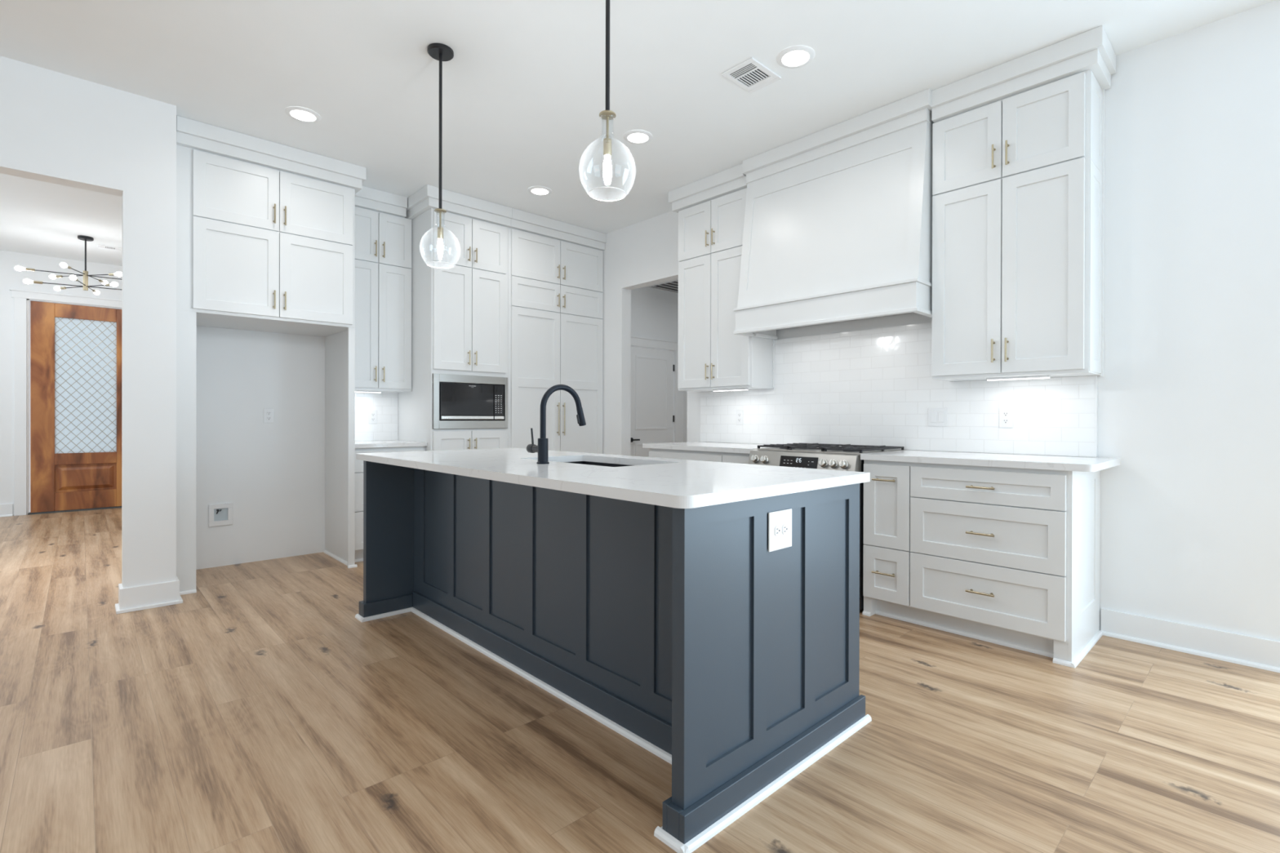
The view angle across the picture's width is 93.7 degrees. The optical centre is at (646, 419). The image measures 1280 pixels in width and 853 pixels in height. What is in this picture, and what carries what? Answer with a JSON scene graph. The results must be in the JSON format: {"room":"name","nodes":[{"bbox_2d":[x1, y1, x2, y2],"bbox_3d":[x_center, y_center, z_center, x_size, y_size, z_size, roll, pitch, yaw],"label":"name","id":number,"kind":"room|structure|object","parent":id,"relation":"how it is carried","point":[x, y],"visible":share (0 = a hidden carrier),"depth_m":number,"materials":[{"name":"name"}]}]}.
{"room":"kitchen","nodes":[
{"label":"kitchen","id":0,"kind":"room"},
{"bbox_2d":[0,250,121,515],"bbox_3d":[-6.911,-0.409,7.171,5.000,3.000,0.120,0,0,-43],"label":"wall","id":1,"kind":"structure","parent":0,"point":[10,277],"depth_m":6.81,"materials":[{"name":"paint"}]},
{"bbox_2d":[0,503,13,516],"bbox_3d":[-7.902,1.021,6.137,1.940,0.140,0.031,0,0,-43],"label":"baseboard","id":2,"kind":"structure","parent":1,"relation":"attached to","point":[6,509],"depth_m":6.77,"materials":[{"name":"paint"}]},
{"bbox_2d":[8,288,121,515],"bbox_3d":[-6.789,-0.196,7.246,1.250,2.575,0.120,0,0,-43],"label":"trim","id":3,"kind":"structure","parent":1,"relation":"attached to","point":[22,298],"depth_m":6.86,"materials":[{"name":"paint"}]},
{"bbox_2d":[27,301,121,515],"bbox_3d":[-6.758,-0.140,7.220,0.970,2.462,0.120,0,0,-43],"label":"door","id":4,"kind":"structure","parent":1,"relation":"in","point":[76,350],"depth_m":7.16,"materials":[{"name":"brown wood"}]},
{"bbox_2d":[0,55,176,587],"bbox_3d":[-5.399,-0.394,1.288,6.920,3.000,0.130,0,0,-43],"label":"wall","id":5,"kind":"structure","parent":0,"point":[58,128],"depth_m":3.48,"materials":[{"name":"paint"}]},
{"bbox_2d":[115,576,182,613],"bbox_3d":[-2.973,1.038,3.582,0.302,0.137,0.185,0,0,-43],"label":"baseboard","id":6,"kind":"structure","parent":5,"relation":"attached to","point":[135,598],"depth_m":3.52,"materials":[{"name":"paint"}]},
{"bbox_2d":[195,325,324,569],"bbox_3d":[-2.240,-0.396,5.510,3.470,3.000,0.110,0,0,-43],"label":"wall","id":7,"kind":"structure","parent":0,"point":[272,474],"depth_m":4.69,"materials":[{"name":"paint"}]},
{"bbox_2d":[208,502,232,526],"bbox_3d":[-3.207,0.714,4.515,0.150,0.165,0.013,0,0,-43],"label":"water supply box","id":8,"kind":"object","parent":7,"relation":"attached to","point":[217,512],"visible":1,"depth_m":4.51,"materials":[{"name":"white plastic"}]},
{"bbox_2d":[263,408,274,422],"bbox_3d":[-2.981,-0.033,4.729,0.070,0.115,0.008,0,0,-43],"label":"wall outlet","id":9,"kind":"object","parent":7,"relation":"attached to","point":[268,413],"visible":1,"depth_m":4.73,"materials":[{"name":"white plastic"}]},
{"bbox_2d":[355,185,412,392],"bbox_3d":[-2.333,-1.070,5.080,0.583,1.649,0.380,0,0,-43],"label":"upper cabinet","id":10,"kind":"object","parent":7,"relation":"attached to","point":[383,233],"visible":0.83,"depth_m":5.00,"materials":[{"name":"paint"}]},
{"bbox_2d":[355,390,381,393],"bbox_3d":[-2.389,-0.237,5.034,0.300,0.014,0.030,0,0,-43],"label":"light","id":11,"kind":"object","parent":10,"relation":"attached to","point":[356,391],"visible":0.64,"depth_m":5.05,"materials":[{"name":"white plastic"}]},
{"bbox_2d":[355,391,398,440],"bbox_3d":[-2.461,-0.031,5.216,0.583,0.429,0.012,0,0,-43],"label":"backsplash","id":12,"kind":"structure","parent":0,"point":[386,404],"depth_m":5.29,"materials":[{"name":"tile"}]},
{"bbox_2d":[368,410,377,423],"bbox_3d":[-2.401,-0.026,5.258,0.070,0.115,0.008,0,0,-43],"label":"wall outlet","id":13,"kind":"object","parent":12,"relation":"attached to","point":[372,414],"visible":1,"depth_m":5.26,"materials":[{"name":"white plastic"}]},
{"bbox_2d":[0,0,1275,266],"bbox_3d":[-3.268,-1.950,1.582,10.620,0.120,13.400,0,0,-43],"label":"ceiling","id":14,"kind":"structure","parent":0,"point":[524,81],"depth_m":3.25,"materials":[{"name":"paint"}]},
{"bbox_2d":[14,235,121,294],"bbox_3d":[-5.847,-1.627,6.246,0.874,0.554,0.761,0,0,10],"label":"chandelier","id":15,"kind":"object","parent":14,"relation":"hanging from","point":[86,286],"visible":0.86,"depth_m":6.21,"materials":[{"name":"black metal"}]},
{"bbox_2d":[25,267,35,271],"bbox_3d":[-6.175,-1.505,6.004,0.065,0.025,0.025,0,0,-36],"label":"socket","id":16,"kind":"object","parent":15,"relation":"attached to","point":[26,268],"depth_m":6.00,"materials":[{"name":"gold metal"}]},
{"bbox_2d":[33,280,43,284],"bbox_3d":[-6.153,-1.390,6.060,0.065,0.025,0.025,0,0,-31],"label":"socket","id":17,"kind":"object","parent":15,"relation":"attached to","point":[34,282],"depth_m":6.05,"materials":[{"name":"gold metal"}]},
{"bbox_2d":[97,244,121,250],"bbox_3d":[-5.923,-1.901,6.613,0.190,0.008,0.120,0,0,-43],"label":"ceiling vent","id":18,"kind":"object","parent":14,"relation":"in","point":[99,245],"visible":1,"depth_m":6.61,"materials":[{"name":"white plastic"}]},
{"bbox_2d":[284,106,320,122],"bbox_3d":[-2.128,-1.887,3.712,0.196,0.009,0.196,0,0,-43],"label":"recessed light","id":19,"kind":"object","parent":14,"relation":"in","point":[300,113],"visible":1,"depth_m":3.70,"materials":[{"name":"paint"}]},
{"bbox_2d":[421,43,460,268],"bbox_3d":[-1.055,-1.339,3.066,0.199,1.097,0.199,0,0,-43],"label":"pendant light","id":20,"kind":"object","parent":14,"relation":"hanging from","point":[442,52],"visible":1,"depth_m":3.06,"materials":[{"name":"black metal"}]},
{"bbox_2d":[434,208,446,239],"bbox_3d":[-1.056,-0.998,3.066,0.059,0.148,0.059,0,0,-43],"label":"socket","id":21,"kind":"object","parent":20,"relation":"attached to","point":[440,230],"depth_m":3.06,"materials":[{"name":"gold metal"}]},
{"bbox_2d":[528,186,551,195],"bbox_3d":[-0.881,-1.887,4.945,0.196,0.009,0.196,0,0,-43],"label":"recessed light","id":22,"kind":"object","parent":14,"relation":"in","point":[536,190],"visible":1,"depth_m":4.93,"materials":[{"name":"paint"}]},
{"bbox_2d":[579,0,635,201],"bbox_3d":[-0.136,-1.335,2.093,0.199,1.097,0.199,0,0,-43],"label":"pendant light","id":23,"kind":"object","parent":14,"relation":"hanging from","point":[607,114],"visible":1,"depth_m":2.09,"materials":[{"name":"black metal"}]},
{"bbox_2d":[599,110,616,156],"bbox_3d":[-0.137,-0.995,2.094,0.059,0.148,0.059,0,0,-43],"label":"socket","id":24,"kind":"object","parent":23,"relation":"attached to","point":[607,115],"depth_m":2.08,"materials":[{"name":"gold metal"}]},
{"bbox_2d":[623,129,653,144],"bbox_3d":[-0.058,-1.883,3.998,0.196,0.009,0.196,0,0,-43],"label":"recessed light","id":25,"kind":"object","parent":14,"relation":"in","point":[634,136],"visible":1,"depth_m":3.98,"materials":[{"name":"paint"}]},
{"bbox_2d":[721,57,781,93],"bbox_3d":[0.574,-1.880,3.279,0.267,0.010,0.206,0,0,-43],"label":"ceiling vent","id":26,"kind":"object","parent":14,"relation":"in","point":[751,75],"visible":1,"depth_m":3.27,"materials":[{"name":"white plastic"}]},
{"bbox_2d":[776,44,815,68],"bbox_3d":[0.773,-1.880,3.112,0.196,0.009,0.196,0,0,-43],"label":"recessed light","id":27,"kind":"object","parent":14,"relation":"in","point":[799,55],"visible":1,"depth_m":3.10,"materials":[{"name":"paint"}]},
{"bbox_2d":[0,507,1279,852],"bbox_3d":[-2.446,1.160,2.371,12.900,0.100,13.400,0,0,-43],"label":"floor","id":28,"kind":"structure","parent":0,"point":[255,712],"depth_m":2.06,"materials":[{"name":"brown wood"}]},
{"bbox_2d":[176,115,366,595],"bbox_3d":[-2.783,-0.394,4.389,1.132,2.999,0.770,0,0,-43],"label":"tall cabinet","id":29,"kind":"object","parent":28,"relation":"on","point":[265,229],"visible":0.91,"depth_m":4.10,"materials":[{"name":"paint"}]},
{"bbox_2d":[355,446,425,562],"bbox_3d":[-2.240,0.661,4.981,0.583,0.888,0.661,0,0,-43],"label":"base cabinet","id":30,"kind":"object","parent":28,"relation":"on","point":[358,464],"visible":0.05,"depth_m":4.61,"materials":[{"name":"paint"}]},
{"bbox_2d":[355,440,426,448],"bbox_3d":[-2.241,0.200,4.982,0.583,0.032,0.630,0,0,-43],"label":"countertop","id":31,"kind":"structure","parent":30,"relation":"on","point":[392,443],"depth_m":4.82,"materials":[{"name":"white stone"}]},
{"bbox_2d":[398,184,511,450],"bbox_3d":[-1.749,-0.394,5.366,0.774,2.999,0.770,0,0,-43],"label":"tall cabinet","id":32,"kind":"object","parent":28,"relation":"on","point":[460,313],"visible":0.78,"depth_m":5.09,"materials":[{"name":"paint"}]},
{"bbox_2d":[432,373,507,429],"bbox_3d":[-1.659,-0.153,5.311,0.684,0.455,0.498,0,0,-43],"label":"microwave","id":33,"kind":"object","parent":32,"relation":"in","point":[455,404],"visible":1,"depth_m":5.11,"materials":[{"name":"silver metal"}]},
{"bbox_2d":[508,208,606,453],"bbox_3d":[-1.072,-0.394,6.005,1.087,2.999,0.770,0,0,-43],"label":"pantry cabinet","id":34,"kind":"object","parent":28,"relation":"on","point":[556,267],"visible":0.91,"depth_m":5.72,"materials":[{"name":"paint"}]},
{"bbox_2d":[355,460,871,852],"bbox_3d":[-0.400,0.670,2.794,1.018,0.888,2.526,0,0,-43],"label":"kitchen island","id":35,"kind":"object","parent":28,"relation":"on","point":[732,661],"visible":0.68,"depth_m":2.10,"materials":[{"name":"paint"}]},
{"bbox_2d":[355,448,870,508],"bbox_3d":[-0.400,0.208,2.789,1.012,0.033,2.517,0,0,-43],"label":"island countertop","id":36,"kind":"structure","parent":35,"relation":"on","point":[677,483],"depth_m":2.18,"materials":[{"name":"white stone"}]},
{"bbox_2d":[526,384,586,464],"bbox_3d":[-0.408,0.016,2.727,0.260,0.352,0.135,0,0,-43],"label":"kitchen faucet","id":37,"kind":"object","parent":36,"relation":"on","point":[542,448],"visible":1,"depth_m":2.63,"materials":[{"name":"black metal"}]},
{"bbox_2d":[536,438,549,464],"bbox_3d":[-0.455,0.136,2.627,0.054,0.111,0.054,0,0,-43],"label":"base","id":38,"kind":"object","parent":37,"relation":"attached to","point":[542,448],"depth_m":2.61,"materials":[{"name":"black metal"}]},
{"bbox_2d":[564,461,633,466],"bbox_3d":[-0.238,0.330,2.852,0.440,0.208,0.768,0,0,-43],"label":"sink","id":39,"kind":"object","parent":36,"relation":"in","point":[575,462],"visible":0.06,"depth_m":3.17,"materials":[{"name":"black metal"}]},
{"bbox_2d":[768,508,791,551],"bbox_3d":[0.418,0.343,1.869,0.124,0.121,0.008,0,0,-43],"label":"wall outlet","id":40,"kind":"object","parent":35,"relation":"attached to","point":[780,522],"visible":1,"depth_m":1.86,"materials":[{"name":"white plastic"}]},
{"bbox_2d":[774,525,780,536],"bbox_3d":[0.404,0.343,1.853,0.027,0.033,0.002,0,0,-43],"label":"socket","id":41,"kind":"object","parent":40,"relation":"attached to","point":[777,528],"depth_m":1.85,"materials":[{"name":"white plastic"}]},
{"bbox_2d":[782,524,787,534],"bbox_3d":[0.434,0.343,1.881,0.027,0.033,0.002,0,0,-43],"label":"socket","id":42,"kind":"object","parent":40,"relation":"attached to","point":[784,526],"depth_m":1.88,"materials":[{"name":"white plastic"}]},
{"bbox_2d":[648,448,749,463],"bbox_3d":[0.575,0.668,4.565,0.672,0.888,1.021,0,0,-43],"label":"base cabinet","id":43,"kind":"object","parent":28,"relation":"on","point":[726,457],"visible":0.07,"depth_m":4.33,"materials":[{"name":"paint"}]},
{"bbox_2d":[642,441,767,453],"bbox_3d":[0.561,0.206,4.577,0.639,0.033,1.067,0,0,-43],"label":"countertop","id":44,"kind":"structure","parent":43,"relation":"on","point":[745,448],"depth_m":4.45,"materials":[{"name":"white stone"}]},
{"bbox_2d":[748,443,906,610],"bbox_3d":[1.156,0.631,3.884,0.721,0.928,0.754,0,0,-43],"label":"gas range","id":45,"kind":"object","parent":28,"relation":"on","point":[846,457],"visible":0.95,"depth_m":3.61,"materials":[{"name":"silver metal"}]},
{"bbox_2d":[754,447,906,453],"bbox_3d":[1.196,0.200,3.920,0.613,0.019,0.754,0,0,-43],"label":"cooktop","id":46,"kind":"object","parent":45,"relation":"in","point":[818,450],"depth_m":3.68,"materials":[{"name":"black metal"}]},
{"bbox_2d":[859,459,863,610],"bbox_3d":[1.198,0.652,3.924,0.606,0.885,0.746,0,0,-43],"label":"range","id":47,"kind":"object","parent":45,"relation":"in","point":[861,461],"depth_m":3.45,"materials":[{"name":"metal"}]},
{"bbox_2d":[862,459,1102,667],"bbox_3d":[1.799,0.673,3.269,0.672,0.888,1.011,0,0,-43],"label":"base cabinet","id":48,"kind":"object","parent":28,"relation":"on","point":[1006,557],"visible":0.99,"depth_m":2.99,"materials":[{"name":"paint"}]},
{"bbox_2d":[860,449,1120,471],"bbox_3d":[1.822,0.212,3.244,0.639,0.033,1.083,0,0,-43],"label":"countertop","id":49,"kind":"structure","parent":48,"relation":"on","point":[1077,464],"depth_m":3.05,"materials":[{"name":"white stone"}]},
{"bbox_2d":[631,286,683,442],"bbox_3d":[-0.241,-0.326,7.763,2.290,2.860,0.120,0,0,-43],"label":"wall","id":50,"kind":"structure","parent":0,"point":[654,312],"depth_m":8.04,"materials":[{"name":"paint"}]},
{"bbox_2d":[630,346,674,457],"bbox_3d":[0.078,0.072,7.978,0.840,2.040,0.068,0,0,-43],"label":"door","id":51,"kind":"structure","parent":50,"relation":"in","point":[652,417],"depth_m":7.98,"materials":[{"name":"paint"}]},
{"bbox_2d":[631,336,679,442],"bbox_3d":[0.082,0.014,7.966,1.100,2.180,0.030,0,0,-43],"label":"trim","id":52,"kind":"structure","parent":50,"relation":"attached to","point":[635,340],"depth_m":8.24,"materials":[{"name":"paint"}]},
{"bbox_2d":[683,391,687,442],"bbox_3d":[1.450,-0.322,7.524,0.160,2.860,2.550,0,0,-43],"label":"wall","id":53,"kind":"structure","parent":0,"point":[685,393],"depth_m":8.37,"materials":[{"name":"paint"}]},
{"bbox_2d":[602,0,1279,641],"bbox_3d":[2.083,-0.383,3.548,0.120,3.000,8.900,0,0,-43],"label":"wall","id":54,"kind":"structure","parent":0,"point":[1188,389],"depth_m":2.90,"materials":[{"name":"paint"}]},
{"bbox_2d":[668,164,774,391],"bbox_3d":[0.586,-1.064,4.788,0.351,1.647,0.820,0,0,-43],"label":"upper cabinet","id":55,"kind":"object","parent":54,"relation":"attached to","point":[711,210],"visible":0.87,"depth_m":4.65,"materials":[{"name":"paint"}]},
{"bbox_2d":[712,388,748,391],"bbox_3d":[0.646,-0.232,4.639,0.030,0.014,0.330,0,0,-43],"label":"light","id":56,"kind":"object","parent":55,"relation":"attached to","point":[729,389],"visible":1,"depth_m":4.62,"materials":[{"name":"white plastic"}]},
{"bbox_2d":[733,88,934,339],"bbox_3d":[1.242,-1.248,3.975,0.471,1.272,1.320,0,0,-43],"label":"range hood","id":57,"kind":"object","parent":54,"relation":"attached to","point":[837,225],"visible":0.94,"depth_m":3.78,"materials":[{"name":"paint"}]},
{"bbox_2d":[700,322,1094,457],"bbox_3d":[1.413,-0.210,4.155,0.017,0.804,2.758,0,0,-43],"label":"backsplash","id":58,"kind":"structure","parent":54,"relation":"attached to","point":[871,387],"depth_m":3.94,"materials":[{"name":"tile"}]},
{"bbox_2d":[736,410,742,424],"bbox_3d":[0.749,-0.019,4.840,0.008,0.115,0.070,0,0,-43],"label":"wall outlet","id":59,"kind":"object","parent":58,"relation":"attached to","point":[739,413],"visible":1,"depth_m":4.84,"materials":[{"name":"white plastic"}]},
{"bbox_2d":[928,408,947,426],"bbox_3d":[1.805,-0.018,3.721,0.008,0.114,0.116,0,0,-43],"label":"light switch","id":60,"kind":"object","parent":58,"relation":"attached to","point":[936,416],"visible":1,"depth_m":3.72,"materials":[{"name":"white plastic"}]},
{"bbox_2d":[999,407,1013,427],"bbox_3d":[2.065,-0.013,3.447,0.008,0.115,0.070,0,0,-43],"label":"wall outlet","id":61,"kind":"object","parent":58,"relation":"attached to","point":[1006,414],"visible":1,"depth_m":3.44,"materials":[{"name":"white plastic"}]},
{"bbox_2d":[1002,411,1008,416],"bbox_3d":[2.063,-0.034,3.445,0.002,0.027,0.033,0,0,-43],"label":"socket","id":62,"kind":"object","parent":61,"relation":"attached to","point":[1004,413],"depth_m":3.44,"materials":[{"name":"white plastic"}]},
{"bbox_2d":[1002,418,1008,423],"bbox_3d":[2.063,0.007,3.445,0.002,0.027,0.033,0,0,-43],"label":"socket","id":63,"kind":"object","parent":61,"relation":"attached to","point":[1004,420],"depth_m":3.44,"materials":[{"name":"white plastic"}]},
{"bbox_2d":[931,25,1116,381],"bbox_3d":[2.020,-1.054,3.269,0.351,1.654,0.805,0,0,-43],"label":"upper cabinet","id":64,"kind":"object","parent":54,"relation":"attached to","point":[1018,144],"visible":1,"depth_m":3.13,"materials":[{"name":"paint"}]},
{"bbox_2d":[986,375,1050,381],"bbox_3d":[2.014,-0.226,3.256,0.030,0.014,0.300,0,0,-43],"label":"light","id":65,"kind":"object","parent":64,"relation":"attached to","point":[1037,376],"visible":1,"depth_m":3.23,"materials":[{"name":"white plastic"}]},
{"bbox_2d":[986,377,1049,381],"bbox_3d":[2.014,-0.221,3.256,0.024,0.004,0.292,0,0,-43],"label":"diffuser","id":66,"kind":"object","parent":65,"relation":"attached to","point":[1001,378],"depth_m":3.26,"materials":[{"name":"white plastic"}]},
{"bbox_2d":[1094,375,1097,457],"bbox_3d":[2.362,-0.018,3.150,0.019,0.428,0.008,0,0,-43],"label":"trim","id":67,"kind":"structure","parent":54,"relation":"attached to","point":[1095,376],"depth_m":3.14,"materials":[{"name":"paint"}]},
{"bbox_2d":[1100,608,1279,672],"bbox_3d":[2.655,1.054,2.832,0.031,0.132,0.825,0,0,-43],"label":"baseboard","id":68,"kind":"structure","parent":54,"relation":"attached to","point":[1228,646],"depth_m":2.87,"materials":[{"name":"paint"}]},
{"bbox_3d":[0.641,-1.812,6.836,2.280,0.120,2.670,0,0,-43],"label":"ceiling","id":69,"kind":"structure","parent":0,"visible":0},
{"bbox_2d":[645,279,678,293],"bbox_3d":[0.435,-1.748,7.856,0.620,0.012,0.635,0,0,-43],"label":"ceiling vent","id":70,"kind":"object","parent":69,"relation":"in","point":[672,286],"visible":0.44,"depth_m":7.86,"materials":[{"name":"white plastic"}]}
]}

